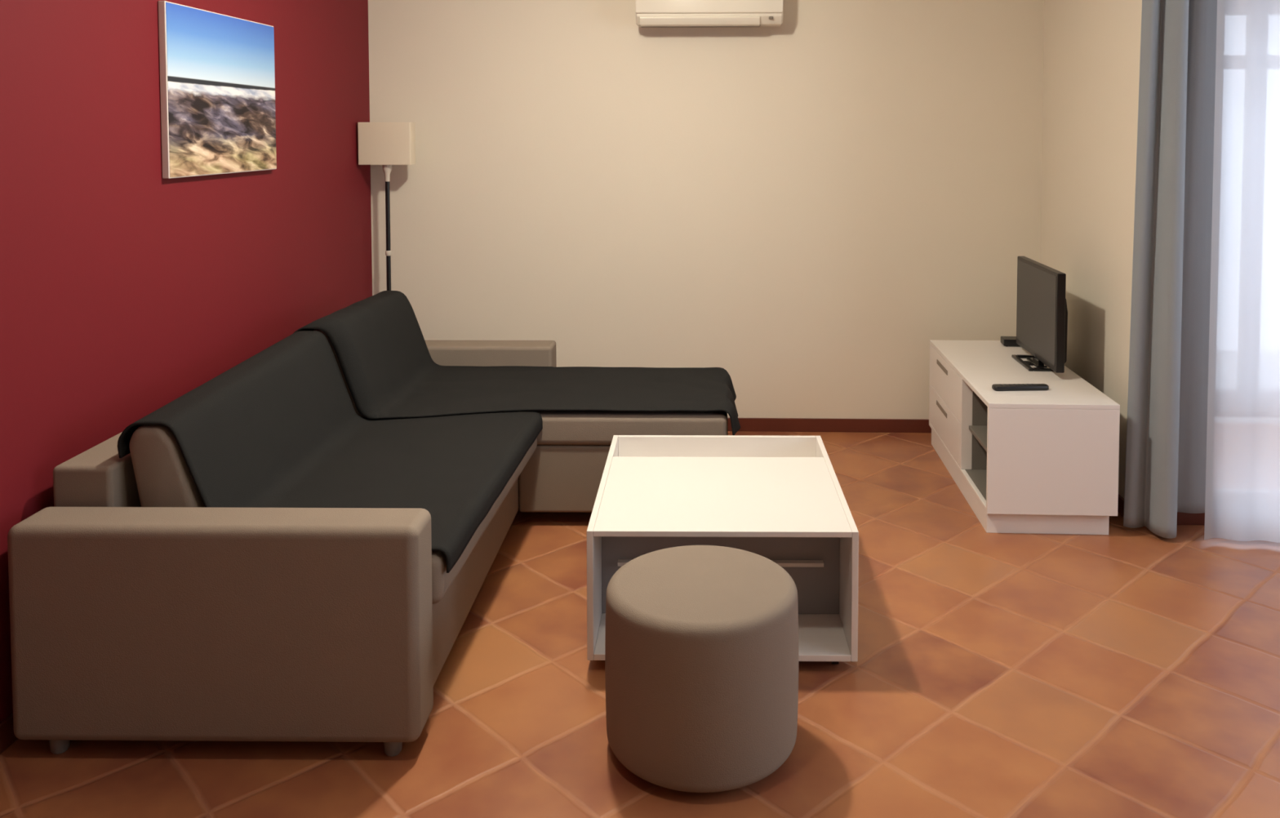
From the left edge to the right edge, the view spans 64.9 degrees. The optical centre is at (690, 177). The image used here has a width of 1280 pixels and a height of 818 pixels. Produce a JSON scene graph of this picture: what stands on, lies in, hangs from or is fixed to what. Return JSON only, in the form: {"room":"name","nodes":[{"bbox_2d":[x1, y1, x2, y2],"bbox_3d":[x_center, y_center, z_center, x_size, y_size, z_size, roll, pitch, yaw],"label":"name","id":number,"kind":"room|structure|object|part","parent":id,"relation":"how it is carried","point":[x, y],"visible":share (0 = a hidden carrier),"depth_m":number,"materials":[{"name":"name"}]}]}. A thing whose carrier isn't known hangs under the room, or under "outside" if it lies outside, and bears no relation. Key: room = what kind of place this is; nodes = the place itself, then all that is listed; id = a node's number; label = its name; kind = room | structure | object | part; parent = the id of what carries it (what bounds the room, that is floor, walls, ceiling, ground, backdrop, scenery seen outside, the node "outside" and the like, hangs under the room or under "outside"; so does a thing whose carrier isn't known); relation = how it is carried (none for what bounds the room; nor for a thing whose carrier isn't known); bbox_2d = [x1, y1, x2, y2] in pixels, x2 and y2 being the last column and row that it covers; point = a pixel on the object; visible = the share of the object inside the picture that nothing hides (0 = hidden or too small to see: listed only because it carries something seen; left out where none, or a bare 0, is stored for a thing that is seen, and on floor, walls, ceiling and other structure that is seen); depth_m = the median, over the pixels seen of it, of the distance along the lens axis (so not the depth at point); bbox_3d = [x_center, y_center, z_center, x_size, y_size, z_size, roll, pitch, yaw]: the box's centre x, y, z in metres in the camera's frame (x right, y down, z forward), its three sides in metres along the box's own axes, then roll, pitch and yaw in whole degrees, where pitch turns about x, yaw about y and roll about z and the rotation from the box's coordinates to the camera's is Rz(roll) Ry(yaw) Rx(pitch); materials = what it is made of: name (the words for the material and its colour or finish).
{"room":"living room","nodes":[
{"label":"living room","id":0,"kind":"room"},
{"bbox_2d":[0,0,372,723],"bbox_3d":[-1.793,0.123,1.642,0.200,2.600,6.767,0,3,2],"label":"wall","id":1,"kind":"structure","parent":0,"point":[126,289],"depth_m":2.97,"materials":[{"name":"red paint"}]},
{"bbox_2d":[0,713,17,754],"bbox_3d":[-1.684,1.385,1.792,0.012,0.066,6.555,0,3,2],"label":"baseboard","id":2,"kind":"structure","parent":1,"relation":"attached to","point":[7,737],"depth_m":2.44,"materials":[{"name":"brown wood"}]},
{"bbox_2d":[158,0,276,178],"bbox_3d":[-1.627,-0.290,3.503,0.024,0.552,0.764,0,3,2],"label":"picture","id":3,"kind":"object","parent":1,"relation":"attached to","point":[217,73],"visible":1,"depth_m":3.42,"materials":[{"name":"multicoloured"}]},
{"bbox_2d":[0,431,1279,817],"bbox_3d":[0.828,1.481,1.732,5.438,0.120,6.967,0,3,2],"label":"floor","id":4,"kind":"structure","parent":0,"point":[1126,672],"depth_m":2.61,"materials":[{"name":"tile"}]},
{"bbox_2d":[7,328,728,756],"bbox_3d":[-0.735,0.943,3.494,1.748,0.790,2.265,0,3,1],"label":"sofa","id":5,"kind":"object","parent":4,"relation":"on","point":[140,609],"visible":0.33,"depth_m":2.38,"materials":[{"name":"beige fabric"}]},
{"bbox_3d":[-1.532,0.862,3.506,0.153,0.350,1.921,0,3,1],"label":"frame","id":6,"kind":"part","parent":5,"relation":"part of","materials":[{"name":"beige fabric"}]},
{"bbox_2d":[128,424,204,506],"bbox_3d":[-1.339,0.755,3.101,0.204,0.334,1.055,0,3,1],"label":"cushion","id":7,"kind":"object","parent":5,"relation":"on","point":[163,477],"depth_m":2.57,"materials":[{"name":"beige fabric"}]},
{"bbox_3d":[-1.131,1.083,2.448,0.978,0.524,0.155,0,3,1],"label":"armrest","id":8,"kind":"part","parent":5,"relation":"part of","materials":[{"name":"beige fabric"}]},
{"bbox_2d":[117,330,542,573],"bbox_3d":[-1.013,0.773,3.146,0.905,0.398,1.235,0,3,1],"label":"throw","id":9,"kind":"object","parent":5,"relation":"on","point":[281,427],"visible":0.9,"depth_m":3.05,"materials":[{"name":"grey fabric"}]},
{"bbox_2d":[313,328,365,417],"bbox_3d":[-1.284,0.699,4.052,0.204,0.356,0.798,0,3,1],"label":"cushion","id":10,"kind":"object","parent":5,"relation":"on","point":[357,411],"depth_m":3.65,"materials":[{"name":"fabric"}]},
{"bbox_2d":[431,437,537,604],"bbox_3d":[-0.971,0.988,3.149,0.787,0.132,1.249,0,3,1],"label":"seat cushion","id":11,"kind":"object","parent":5,"relation":"on","point":[442,580],"depth_m":2.72,"materials":[{"name":"beige fabric"}]},
{"bbox_3d":[-1.102,0.997,4.554,0.975,0.498,0.160,0,3,1],"label":"armrest","id":12,"kind":"part","parent":5,"relation":"part of","materials":[{"name":"beige fabric"}]},
{"bbox_2d":[293,290,740,435],"bbox_3d":[-0.631,0.743,4.036,1.656,0.483,0.817,0,3,1],"label":"throw","id":13,"kind":"object","parent":5,"relation":"on","point":[389,371],"visible":0.99,"depth_m":4.00,"materials":[{"name":"grey fabric"}]},
{"bbox_2d":[516,410,728,444],"bbox_3d":[-0.604,0.936,4.111,1.500,0.118,0.678,0,3,1],"label":"cushion","id":14,"kind":"object","parent":5,"relation":"on","point":[559,427],"depth_m":3.77,"materials":[{"name":"beige fabric"}]},
{"bbox_2d":[357,122,415,290],"bbox_3d":[-1.462,0.502,4.872,0.255,1.540,0.240,0,3,2],"label":"floor lamp","id":15,"kind":"object","parent":4,"relation":"on","point":[386,144],"visible":0.56,"depth_m":4.80,"materials":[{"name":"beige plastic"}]},
{"bbox_3d":[-1.462,-0.165,4.841,0.255,0.203,0.084,0,3,2],"label":"lamp shade","id":16,"kind":"part","parent":15,"relation":"part of","materials":[{"name":"beige fabric"}]},
{"bbox_2d":[604,545,798,792],"bbox_3d":[0.028,1.181,2.453,0.471,0.411,0.471,0,3,2],"label":"pouf","id":17,"kind":"object","parent":4,"relation":"on","point":[701,642],"visible":1,"depth_m":2.27,"materials":[{"name":"beige fabric"}]},
{"bbox_2d":[586,435,858,663],"bbox_3d":[0.093,1.151,3.204,0.748,0.400,0.872,0,3,1],"label":"coffee table","id":18,"kind":"object","parent":4,"relation":"on","point":[781,500],"visible":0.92,"depth_m":3.00,"materials":[{"name":"white laminate"}]},
{"bbox_3d":[-0.272,1.134,3.207,0.018,0.365,0.872,0,3,1],"label":"panel","id":19,"kind":"part","parent":18,"relation":"part of","materials":[{"name":"white laminate"}]},
{"bbox_3d":[0.096,1.114,3.630,0.712,0.365,0.018,0,3,1],"label":"panel","id":20,"kind":"part","parent":18,"relation":"part of","materials":[{"name":"white laminate"}]},
{"bbox_3d":[0.092,1.308,3.202,0.712,0.018,0.854,0,3,1],"label":"panel","id":21,"kind":"part","parent":18,"relation":"part of","materials":[{"name":"white laminate"}]},
{"bbox_3d":[0.458,1.134,3.200,0.018,0.365,0.872,0,3,1],"label":"panel","id":22,"kind":"part","parent":18,"relation":"part of","materials":[{"name":"white laminate"}]},
{"bbox_2d":[928,339,1119,534],"bbox_3d":[1.361,1.053,4.259,0.478,0.497,1.125,0,3,3],"label":"tv cabinet","id":23,"kind":"object","parent":4,"relation":"on","point":[1038,461],"visible":0.98,"depth_m":3.71,"materials":[{"name":"white laminate"}]},
{"bbox_3d":[1.387,0.995,4.809,0.475,0.396,0.018,0,3,3],"label":"panel","id":24,"kind":"part","parent":23,"relation":"part of","materials":[{"name":"white laminate"}]},
{"bbox_3d":[1.136,1.045,4.537,0.003,0.020,0.230,0,3,3],"label":"handle","id":25,"kind":"part","parent":23,"relation":"part of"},
{"bbox_3d":[1.136,0.854,4.528,0.003,0.020,0.230,0,3,3],"label":"handle","id":26,"kind":"part","parent":23,"relation":"part of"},
{"bbox_3d":[1.143,1.097,4.490,0.016,0.183,0.648,0,3,3],"label":"drawer","id":27,"kind":"part","parent":23,"relation":"part of","materials":[{"name":"white laminate"}]},
{"bbox_3d":[1.143,0.908,4.481,0.016,0.188,0.648,0,3,3],"label":"drawer","id":28,"kind":"part","parent":23,"relation":"part of","materials":[{"name":"white laminate"}]},
{"bbox_3d":[1.371,1.210,4.266,0.456,0.018,1.088,0,3,3],"label":"panel","id":29,"kind":"part","parent":23,"relation":"part of","materials":[{"name":"grey laminate"}]},
{"bbox_2d":[968,425,986,452],"bbox_3d":[1.359,1.040,3.922,0.438,0.016,0.418,0,3,3],"label":"shelf","id":30,"kind":"object","parent":23,"relation":"attached to","point":[980,432],"depth_m":4.04,"materials":[{"name":"grey laminate"}]},
{"bbox_3d":[1.376,1.017,4.139,0.423,0.377,0.018,0,3,3],"label":"divider panel","id":31,"kind":"part","parent":23,"relation":"part of","materials":[{"name":"grey laminate"}]},
{"bbox_2d":[1000,336,1019,346],"bbox_3d":[1.517,0.767,4.700,0.110,0.034,0.080,0,3,6],"label":"box","id":32,"kind":"object","parent":23,"relation":"on","point":[1005,340],"visible":0.51,"depth_m":4.67,"materials":[{"name":"black plastic"}]},
{"bbox_2d":[991,383,1048,391],"bbox_3d":[1.281,0.812,3.893,0.216,0.019,0.044,0,3,-2],"label":"remote control","id":33,"kind":"object","parent":23,"relation":"on","point":[997,387],"visible":1,"depth_m":3.88,"materials":[{"name":"black plastic"}]},
{"bbox_2d":[1011,256,1067,373],"bbox_3d":[1.489,0.586,4.307,0.140,0.432,0.566,0,3,2],"label":"television","id":34,"kind":"object","parent":23,"relation":"on","point":[1042,310],"visible":1,"depth_m":4.22,"materials":[{"name":"black plastic"}]},
{"bbox_3d":[1.337,1.047,3.705,0.475,0.396,0.018,0,3,3],"label":"panel","id":35,"kind":"part","parent":23,"relation":"part of","materials":[{"name":"white laminate"}]},
{"bbox_2d":[1204,0,1279,542],"bbox_3d":[2.561,0.077,3.529,1.393,2.484,0.060,0,3,7],"label":"sheer curtain","id":36,"kind":"object","parent":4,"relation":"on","point":[1242,495],"visible":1,"depth_m":3.60,"materials":[{"name":"white fabric"}]},
{"bbox_2d":[368,0,1044,419],"bbox_3d":[0.046,-0.037,5.072,3.683,2.600,0.200,0,3,2],"label":"wall","id":37,"kind":"structure","parent":0,"point":[796,209],"depth_m":4.97,"materials":[{"name":"beige paint"}]},
{"bbox_2d":[635,0,782,27],"bbox_3d":[0.092,-0.853,4.830,0.700,0.258,0.202,0,3,2],"label":"air conditioner","id":38,"kind":"object","parent":37,"relation":"attached to","point":[648,13],"visible":1,"depth_m":4.75,"materials":[{"name":"beige plastic"}]},
{"bbox_2d":[640,24,760,27],"bbox_3d":[0.048,-0.730,4.835,0.577,0.005,0.084,0,3,2],"label":"air vent","id":39,"kind":"object","parent":38,"relation":"attached to","point":[648,25],"depth_m":4.79,"materials":[{"name":"white plastic"}]},
{"bbox_3d":[0.089,-0.863,4.739,0.694,0.175,0.021,0,3,2],"label":"panel","id":40,"kind":"part","parent":38,"relation":"part of","materials":[{"name":"beige plastic"}]},
{"bbox_2d":[727,417,931,432],"bbox_3d":[0.063,1.233,5.024,3.323,0.066,0.012,0,3,2],"label":"baseboard","id":41,"kind":"structure","parent":37,"relation":"attached to","point":[766,424],"depth_m":5.00,"materials":[{"name":"brown wood"}]},
{"bbox_2d":[1040,0,1122,400],"bbox_3d":[1.791,-0.008,4.449,0.160,2.600,0.947,0,3,2],"label":"wall","id":42,"kind":"structure","parent":0,"point":[1082,38],"depth_m":4.37,"materials":[{"name":"beige paint"}]},
{"bbox_2d":[1117,493,1124,516],"bbox_3d":[1.702,1.262,4.405,0.012,0.066,1.135,0,3,2],"label":"baseboard","id":43,"kind":"structure","parent":42,"relation":"attached to","point":[1121,500],"depth_m":3.92,"materials":[{"name":"brown tile"}]},
{"bbox_2d":[1114,0,1204,524],"bbox_3d":[2.651,0.020,3.846,1.915,2.600,0.212,0,3,2],"label":"wall","id":44,"kind":"structure","parent":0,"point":[1131,10],"depth_m":3.90,"materials":[{"name":"beige paint"}]},
{"bbox_2d":[1123,0,1217,538],"bbox_3d":[1.790,0.070,3.652,0.332,2.482,0.121,0,3,2],"label":"curtain","id":45,"kind":"object","parent":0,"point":[1166,448],"visible":0.94,"depth_m":3.68,"materials":[{"name":"fabric"}]}
]}

